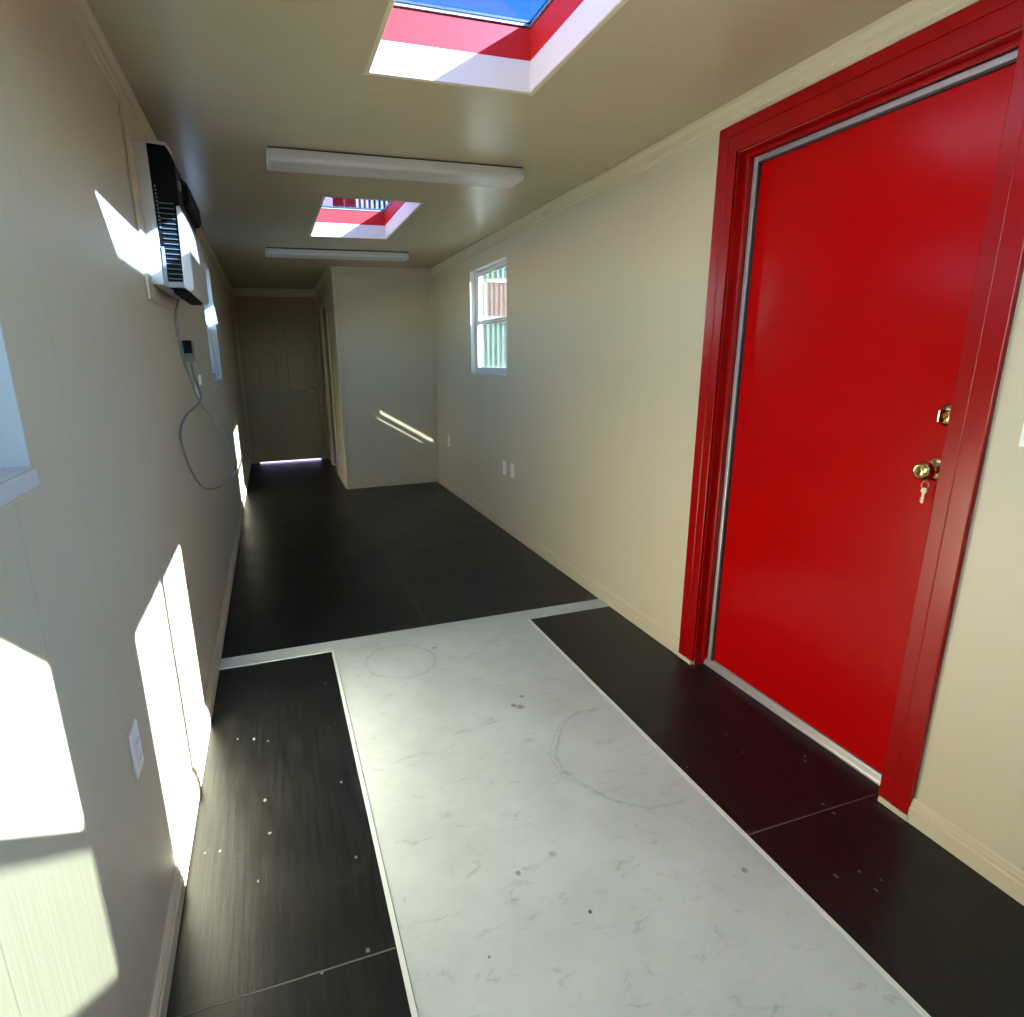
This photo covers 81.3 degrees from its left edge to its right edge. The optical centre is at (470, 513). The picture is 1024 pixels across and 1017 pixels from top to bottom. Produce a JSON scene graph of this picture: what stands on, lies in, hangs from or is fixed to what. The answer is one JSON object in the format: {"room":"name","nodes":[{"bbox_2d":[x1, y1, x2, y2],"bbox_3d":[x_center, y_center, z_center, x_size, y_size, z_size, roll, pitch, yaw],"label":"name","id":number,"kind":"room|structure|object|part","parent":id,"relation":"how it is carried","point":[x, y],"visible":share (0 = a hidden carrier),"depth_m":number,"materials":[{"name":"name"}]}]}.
{"room":"portable building interior","nodes":[
{"label":"portable building interior","id":0,"kind":"room"},
{"bbox_2d":[0,0,248,1016],"bbox_3d":[-1.708,-0.704,3.766,0.105,2.340,9.330,-6,16,-17],"label":"wall","id":1,"kind":"structure","parent":0,"point":[114,571],"depth_m":1.21,"materials":[{"name":"beige paint"}]},
{"bbox_2d":[0,321,39,510],"bbox_3d":[-0.599,-0.359,0.413,0.088,0.896,0.908,-6,16,-17],"label":"window","id":2,"kind":"structure","parent":1,"relation":"in","point":[14,456],"depth_m":0.91,"materials":[{"name":"grey plastic"}]},
{"bbox_3d":[-0.553,0.050,0.536,0.006,0.029,0.908,-6,16,-17],"label":"sill","id":3,"kind":"part","parent":2,"relation":"part of","materials":[{"name":"grey plastic"}]},
{"bbox_2d":[128,719,143,779],"bbox_3d":[-0.758,0.534,1.351,0.009,0.114,0.070,-6,16,-17],"label":"wall outlet","id":4,"kind":"object","parent":1,"relation":"attached to","point":[134,740],"visible":1,"depth_m":1.34,"materials":[{"name":"white plastic"}]},
{"bbox_2d":[134,731,139,749],"bbox_3d":[-0.756,0.514,1.347,0.003,0.028,0.034,-6,16,-17],"label":"receptacle","id":5,"kind":"object","parent":4,"relation":"attached to","point":[136,733],"depth_m":1.34,"materials":[{"name":"white plastic"}]},
{"bbox_2d":[137,747,142,765],"bbox_3d":[-0.755,0.553,1.357,0.003,0.028,0.034,-6,16,-17],"label":"receptacle","id":6,"kind":"object","parent":4,"relation":"attached to","point":[139,750],"depth_m":1.35,"materials":[{"name":"white plastic"}]},
{"bbox_2d":[62,0,231,293],"bbox_3d":[-1.665,-1.784,3.499,0.026,0.078,9.130,-6,16,-17],"label":"crown molding","id":7,"kind":"structure","parent":1,"relation":"attached to","point":[80,11],"depth_m":1.79,"materials":[{"name":"beige paint"}]},
{"bbox_2d":[118,98,179,313],"bbox_3d":[-1.231,-1.121,2.313,0.011,0.607,0.740,-6,16,-17],"label":"trim","id":8,"kind":"structure","parent":1,"relation":"attached to","point":[130,130],"depth_m":2.02,"materials":[{"name":"beige paint"}]},
{"bbox_2d":[132,139,208,304],"bbox_3d":[-1.164,-1.105,2.350,0.156,0.489,0.590,-6,16,-17],"label":"air conditioner","id":9,"kind":"object","parent":1,"relation":"attached to","point":[171,213],"visible":0.97,"depth_m":2.10,"materials":[{"name":"grey plastic"}]},
{"bbox_2d":[158,202,182,279],"bbox_3d":[-1.062,-0.965,2.108,0.046,0.252,0.009,-6,16,-17],"label":"vent","id":10,"kind":"object","parent":9,"relation":"attached to","point":[170,236],"depth_m":2.11,"materials":[{"name":"grey plastic"}]},
{"bbox_3d":[-1.067,-0.881,2.128,0.064,0.136,0.010,-6,16,-17],"label":"rail","id":11,"kind":"part","parent":9,"relation":"part of","materials":[{"name":"grey plastic"}]},
{"bbox_2d":[173,288,202,304],"bbox_3d":[-1.147,-0.882,2.425,0.050,0.020,0.520,-6,16,-17],"label":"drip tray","id":12,"kind":"object","parent":9,"relation":"on","point":[191,298],"depth_m":2.31,"materials":[{"name":"black plastic"}]},
{"bbox_3d":[-1.113,-1.014,2.391,0.036,0.283,0.590,-6,16,-17],"label":"panel","id":13,"kind":"part","parent":9,"relation":"part of","materials":[{"name":"grey plastic"}]},
{"bbox_2d":[194,378,198,400],"bbox_3d":[-1.443,-0.656,3.134,0.009,0.114,0.070,-6,16,-17],"label":"wall outlet","id":14,"kind":"object","parent":1,"relation":"attached to","point":[196,388],"visible":0.48,"depth_m":3.12,"materials":[{"name":"white plastic"}]},
{"bbox_2d":[148,458,250,1016],"bbox_3d":[-1.631,0.361,4.070,0.016,0.082,9.130,-6,16,-17],"label":"baseboard","id":15,"kind":"structure","parent":1,"relation":"attached to","point":[158,1005],"depth_m":1.78,"materials":[{"name":"beige paint"}]},
{"bbox_2d":[174,299,236,489],"bbox_3d":[-1.261,-0.505,2.707,0.126,0.893,0.800,-3,15,-7],"label":"power cord","id":16,"kind":"object","parent":1,"relation":"attached to","point":[186,347],"visible":1,"depth_m":2.71,"materials":[{"name":"grey plastic"}]},
{"bbox_2d":[204,262,223,388],"bbox_3d":[-1.973,-1.406,4.427,0.088,0.896,0.888,-6,16,-17],"label":"window","id":17,"kind":"structure","parent":1,"relation":"in","point":[209,308],"depth_m":4.82,"materials":[{"name":"grey plastic"}]},
{"bbox_3d":[-2.001,-1.422,4.420,0.034,0.860,0.860,-6,16,-17],"label":"frame","id":18,"kind":"part","parent":17,"relation":"part of","materials":[{"name":"grey plastic"}]},
{"bbox_3d":[-1.986,-1.240,4.473,0.014,0.409,0.800,-6,16,-17],"label":"sash","id":19,"kind":"part","parent":17,"relation":"part of","materials":[{"name":"grey plastic"}]},
{"bbox_3d":[-1.926,-0.997,4.550,0.006,0.029,0.888,-6,16,-17],"label":"sill","id":20,"kind":"part","parent":17,"relation":"part of","materials":[{"name":"grey plastic"}]},
{"bbox_2d":[231,295,328,463],"bbox_3d":[-2.596,-1.867,8.183,1.080,2.340,0.100,-6,16,-17],"label":"wall","id":21,"kind":"structure","parent":0,"point":[232,296],"depth_m":8.00,"materials":[{"name":"beige paint"}]},
{"bbox_2d":[230,288,315,295],"bbox_3d":[-2.596,-2.925,7.838,1.080,0.078,0.026,-6,16,-17],"label":"crown molding","id":22,"kind":"structure","parent":21,"relation":"attached to","point":[235,291],"depth_m":7.83,"materials":[{"name":"beige paint"}]},
{"bbox_2d":[234,296,327,463],"bbox_3d":[-2.577,-1.805,8.177,1.028,2.219,0.151,-6,16,-17],"label":"door","id":23,"kind":"structure","parent":21,"relation":"in","point":[278,336],"depth_m":8.15,"materials":[{"name":"beige paint"}]},
{"bbox_3d":[-2.759,-2.469,7.937,0.227,0.343,0.012,-6,16,-17],"label":"raised panel","id":24,"kind":"part","parent":23,"relation":"part of","materials":[{"name":"beige paint"}]},
{"bbox_3d":[-2.749,-1.910,8.087,0.227,0.506,0.012,-6,16,-17],"label":"raised panel","id":25,"kind":"part","parent":23,"relation":"part of","materials":[{"name":"beige paint"}]},
{"bbox_3d":[-2.736,-1.220,8.271,0.227,0.456,0.012,-6,16,-17],"label":"raised panel","id":26,"kind":"part","parent":23,"relation":"part of","materials":[{"name":"beige paint"}]},
{"bbox_3d":[-2.408,-2.505,8.048,0.227,0.343,0.012,-6,16,-17],"label":"raised panel","id":27,"kind":"part","parent":23,"relation":"part of","materials":[{"name":"beige paint"}]},
{"bbox_3d":[-2.398,-1.946,8.197,0.227,0.506,0.012,-6,16,-17],"label":"raised panel","id":28,"kind":"part","parent":23,"relation":"part of","materials":[{"name":"beige paint"}]},
{"bbox_3d":[-2.385,-1.256,8.382,0.227,0.456,0.012,-6,16,-17],"label":"raised panel","id":29,"kind":"part","parent":23,"relation":"part of","materials":[{"name":"beige paint"}]},
{"bbox_2d":[316,277,345,478],"bbox_3d":[-1.700,-1.651,7.350,0.080,2.320,2.096,-6,16,-17],"label":"wall","id":30,"kind":"structure","parent":0,"point":[326,290],"depth_m":6.81,"materials":[{"name":"beige paint"}]},
{"bbox_2d":[314,266,331,294],"bbox_3d":[-1.758,-2.719,7.009,0.026,0.078,2.176,-6,16,-17],"label":"crown molding","id":31,"kind":"structure","parent":30,"relation":"attached to","point":[328,273],"depth_m":6.73,"materials":[{"name":"beige paint"}]},
{"bbox_2d":[319,296,338,471],"bbox_3d":[-1.765,-1.593,7.504,0.123,2.090,0.860,-6,16,-17],"label":"door","id":32,"kind":"structure","parent":30,"relation":"in","point":[322,304],"depth_m":7.65,"materials":[{"name":"beige paint"}]},
{"bbox_2d":[338,469,347,488],"bbox_3d":[-1.504,-0.416,6.972,0.016,0.082,0.846,-6,16,-17],"label":"baseboard","id":33,"kind":"structure","parent":30,"relation":"attached to","point":[340,474],"depth_m":6.89,"materials":[{"name":"beige paint"}]},
{"bbox_2d":[334,275,437,488],"bbox_3d":[-0.901,-1.435,6.487,1.037,2.320,0.096,-6,16,-17],"label":"wall","id":34,"kind":"structure","parent":0,"point":[385,322],"depth_m":6.45,"materials":[{"name":"beige paint"}]},
{"bbox_2d":[331,275,348,481],"bbox_3d":[-1.380,-1.387,6.301,0.028,2.140,0.024,-6,16,-17],"label":"trim","id":35,"kind":"structure","parent":34,"relation":"attached to","point":[332,276],"depth_m":6.28,"materials":[{"name":"beige paint"}]},
{"bbox_2d":[332,266,430,276],"bbox_3d":[-0.907,-2.507,6.156,1.037,0.078,0.026,-6,16,-17],"label":"crown molding","id":36,"kind":"structure","parent":34,"relation":"attached to","point":[336,270],"depth_m":6.15,"materials":[{"name":"beige paint"}]},
{"bbox_2d":[87,0,911,288],"bbox_3d":[-0.674,-1.952,3.794,2.117,0.060,9.130,-6,16,-17],"label":"ceiling","id":37,"kind":"structure","parent":0,"point":[220,83],"depth_m":2.17,"materials":[{"name":"beige paint"}]},
{"bbox_2d":[265,247,408,260],"bbox_3d":[-1.147,-2.249,5.161,1.208,0.056,0.180,-6,16,-17],"label":"ceiling light","id":38,"kind":"object","parent":37,"relation":"attached to","point":[275,252],"visible":1,"depth_m":5.09,"materials":[{"name":"white plastic"}]},
{"bbox_3d":[-1.148,-2.271,5.155,1.194,0.010,0.156,-6,16,-17],"label":"plate","id":39,"kind":"part","parent":38,"relation":"part of","materials":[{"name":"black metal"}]},
{"bbox_2d":[309,196,423,239],"bbox_3d":[-0.752,-2.082,3.998,0.665,0.216,1.275,-6,16,-17],"label":"skylight","id":40,"kind":"object","parent":37,"relation":"attached to","point":[337,217],"visible":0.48,"depth_m":4.50,"materials":[{"name":"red paint"}]},
{"bbox_3d":[-0.754,-2.179,3.972,0.559,0.006,1.169,-6,16,-17],"label":"pane","id":41,"kind":"part","parent":40,"relation":"part of","materials":[{"name":"clear glass"}]},
{"bbox_3d":[-0.754,-2.175,3.973,0.665,0.023,1.275,-6,16,-17],"label":"frame","id":42,"kind":"part","parent":40,"relation":"part of","materials":[{"name":"metal"}]},
{"bbox_2d":[266,146,523,187],"bbox_3d":[-0.337,-1.641,2.832,1.208,0.056,0.180,-6,16,-17],"label":"ceiling light","id":43,"kind":"object","parent":37,"relation":"attached to","point":[283,159],"visible":1,"depth_m":2.77,"materials":[{"name":"white plastic"}]},
{"bbox_3d":[-0.338,-1.664,2.825,1.194,0.010,0.156,-6,16,-17],"label":"plate","id":44,"kind":"part","parent":43,"relation":"part of","materials":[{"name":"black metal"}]},
{"bbox_2d":[364,0,627,95],"bbox_3d":[0.123,-1.415,1.440,0.665,0.216,1.275,-6,16,-17],"label":"skylight","id":45,"kind":"object","parent":37,"relation":"attached to","point":[513,46],"visible":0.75,"depth_m":1.96,"materials":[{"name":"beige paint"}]},
{"bbox_3d":[0.121,-1.512,1.414,0.559,0.006,1.169,-6,16,-17],"label":"pane","id":46,"kind":"part","parent":45,"relation":"part of","materials":[{"name":"clear glass"}]},
{"bbox_3d":[0.121,-1.508,1.415,0.665,0.023,1.275,-6,16,-17],"label":"frame","id":47,"kind":"part","parent":45,"relation":"part of","materials":[{"name":"metal"}]},
{"bbox_2d":[166,459,1023,1016],"bbox_3d":[-0.632,0.327,4.403,2.117,0.061,9.130,-6,16,-17],"label":"floor","id":48,"kind":"structure","parent":0,"point":[284,884],"depth_m":2.01,"materials":[{"name":"black paint"}]},
{"bbox_2d":[219,599,930,1016],"bbox_3d":[0.289,0.997,1.704,2.088,0.006,3.271,-6,16,-17],"label":"floor panel","id":49,"kind":"object","parent":48,"relation":"on","point":[543,855],"visible":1,"depth_m":1.71,"materials":[{"name":"white stone"}]},
{"bbox_2d":[432,28,1023,870],"bbox_3d":[0.728,-0.672,3.478,0.105,2.340,7.254,-6,16,-17],"label":"wall","id":50,"kind":"structure","parent":0,"point":[594,411],"depth_m":2.97,"materials":[{"name":"beige paint"}]},
{"bbox_2d":[431,277,437,474],"bbox_3d":[-0.402,-1.485,6.598,0.012,2.140,0.022,-6,16,-17],"label":"trim","id":51,"kind":"structure","parent":50,"relation":"attached to","point":[431,277],"depth_m":6.57,"materials":[{"name":"beige paint"}]},
{"bbox_2d":[470,256,506,375],"bbox_3d":[0.173,-1.590,4.897,0.083,0.860,0.870,-6,16,-17],"label":"window","id":52,"kind":"structure","parent":50,"relation":"in","point":[488,283],"depth_m":5.03,"materials":[{"name":"glass"}]},
{"bbox_3d":[0.188,-1.408,4.950,0.014,0.409,0.810,-6,16,-17],"label":"sash","id":53,"kind":"part","parent":52,"relation":"part of","materials":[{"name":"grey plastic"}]},
{"bbox_3d":[0.197,-1.776,4.857,0.014,0.419,0.810,-6,16,-17],"label":"sash","id":54,"kind":"part","parent":52,"relation":"part of","materials":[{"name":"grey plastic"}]},
{"bbox_2d":[503,460,505,474],"bbox_3d":[0.272,-0.373,4.829,0.009,0.114,0.070,-6,16,-17],"label":"wall outlet","id":55,"kind":"object","parent":50,"relation":"attached to","point":[504,462],"visible":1,"depth_m":4.82,"materials":[{"name":"white plastic"}]},
{"bbox_2d":[511,463,513,478],"bbox_3d":[0.325,-0.337,4.672,0.009,0.114,0.070,-6,16,-17],"label":"wall outlet","id":56,"kind":"object","parent":50,"relation":"attached to","point":[512,465],"visible":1,"depth_m":4.66,"materials":[{"name":"white plastic"}]},
{"bbox_2d":[437,475,679,654],"bbox_3d":[0.306,0.113,4.867,0.016,0.082,4.412,-6,16,-17],"label":"baseboard","id":57,"kind":"structure","parent":50,"relation":"attached to","point":[652,628],"depth_m":3.72,"materials":[{"name":"beige paint"}]},
{"bbox_2d":[430,0,979,276],"bbox_3d":[0.662,-1.727,3.126,0.026,0.078,6.954,-6,16,-17],"label":"crown molding","id":58,"kind":"structure","parent":50,"relation":"attached to","point":[914,16],"depth_m":2.12,"materials":[{"name":"beige paint"}]},
{"bbox_2d":[677,0,1023,821],"bbox_3d":[1.204,-0.256,2.073,0.124,2.241,1.115,-6,16,-17],"label":"door","id":59,"kind":"structure","parent":50,"relation":"in","point":[875,264],"depth_m":1.94,"materials":[{"name":"red paint"}]},
{"bbox_2d":[915,467,928,502],"bbox_3d":[1.297,-0.082,1.726,0.061,0.112,0.023,-6,16,-17],"label":"key","id":60,"kind":"object","parent":59,"relation":"hanging from","point":[923,490],"visible":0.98,"depth_m":1.74,"materials":[{"name":"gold metal"}]},
{"bbox_3d":[1.325,-0.053,1.743,0.002,0.046,0.017,-6,16,-17],"label":"blade","id":61,"kind":"part","parent":60,"relation":"part of","materials":[{"name":"silver metal"}]},
{"bbox_3d":[1.319,-0.125,1.713,0.073,0.066,0.066,-6,16,-17],"label":"knob","id":62,"kind":"part","parent":59,"relation":"part of","materials":[{"name":"gold metal"}]},
{"bbox_2d":[907,797,1023,905],"bbox_3d":[1.573,1.078,1.166,0.016,0.082,1.436,-6,16,-17],"label":"baseboard","id":63,"kind":"structure","parent":50,"relation":"attached to","point":[999,871],"depth_m":1.67,"materials":[{"name":"beige paint"}]},
{"bbox_2d":[1019,423,1023,446],"bbox_3d":[1.361,-0.213,1.423,0.014,0.114,0.070,-6,16,-17],"label":"light switch","id":64,"kind":"object","parent":50,"relation":"attached to","point":[1021,442],"visible":1,"depth_m":1.46,"materials":[{"name":"white plastic"}]}
]}

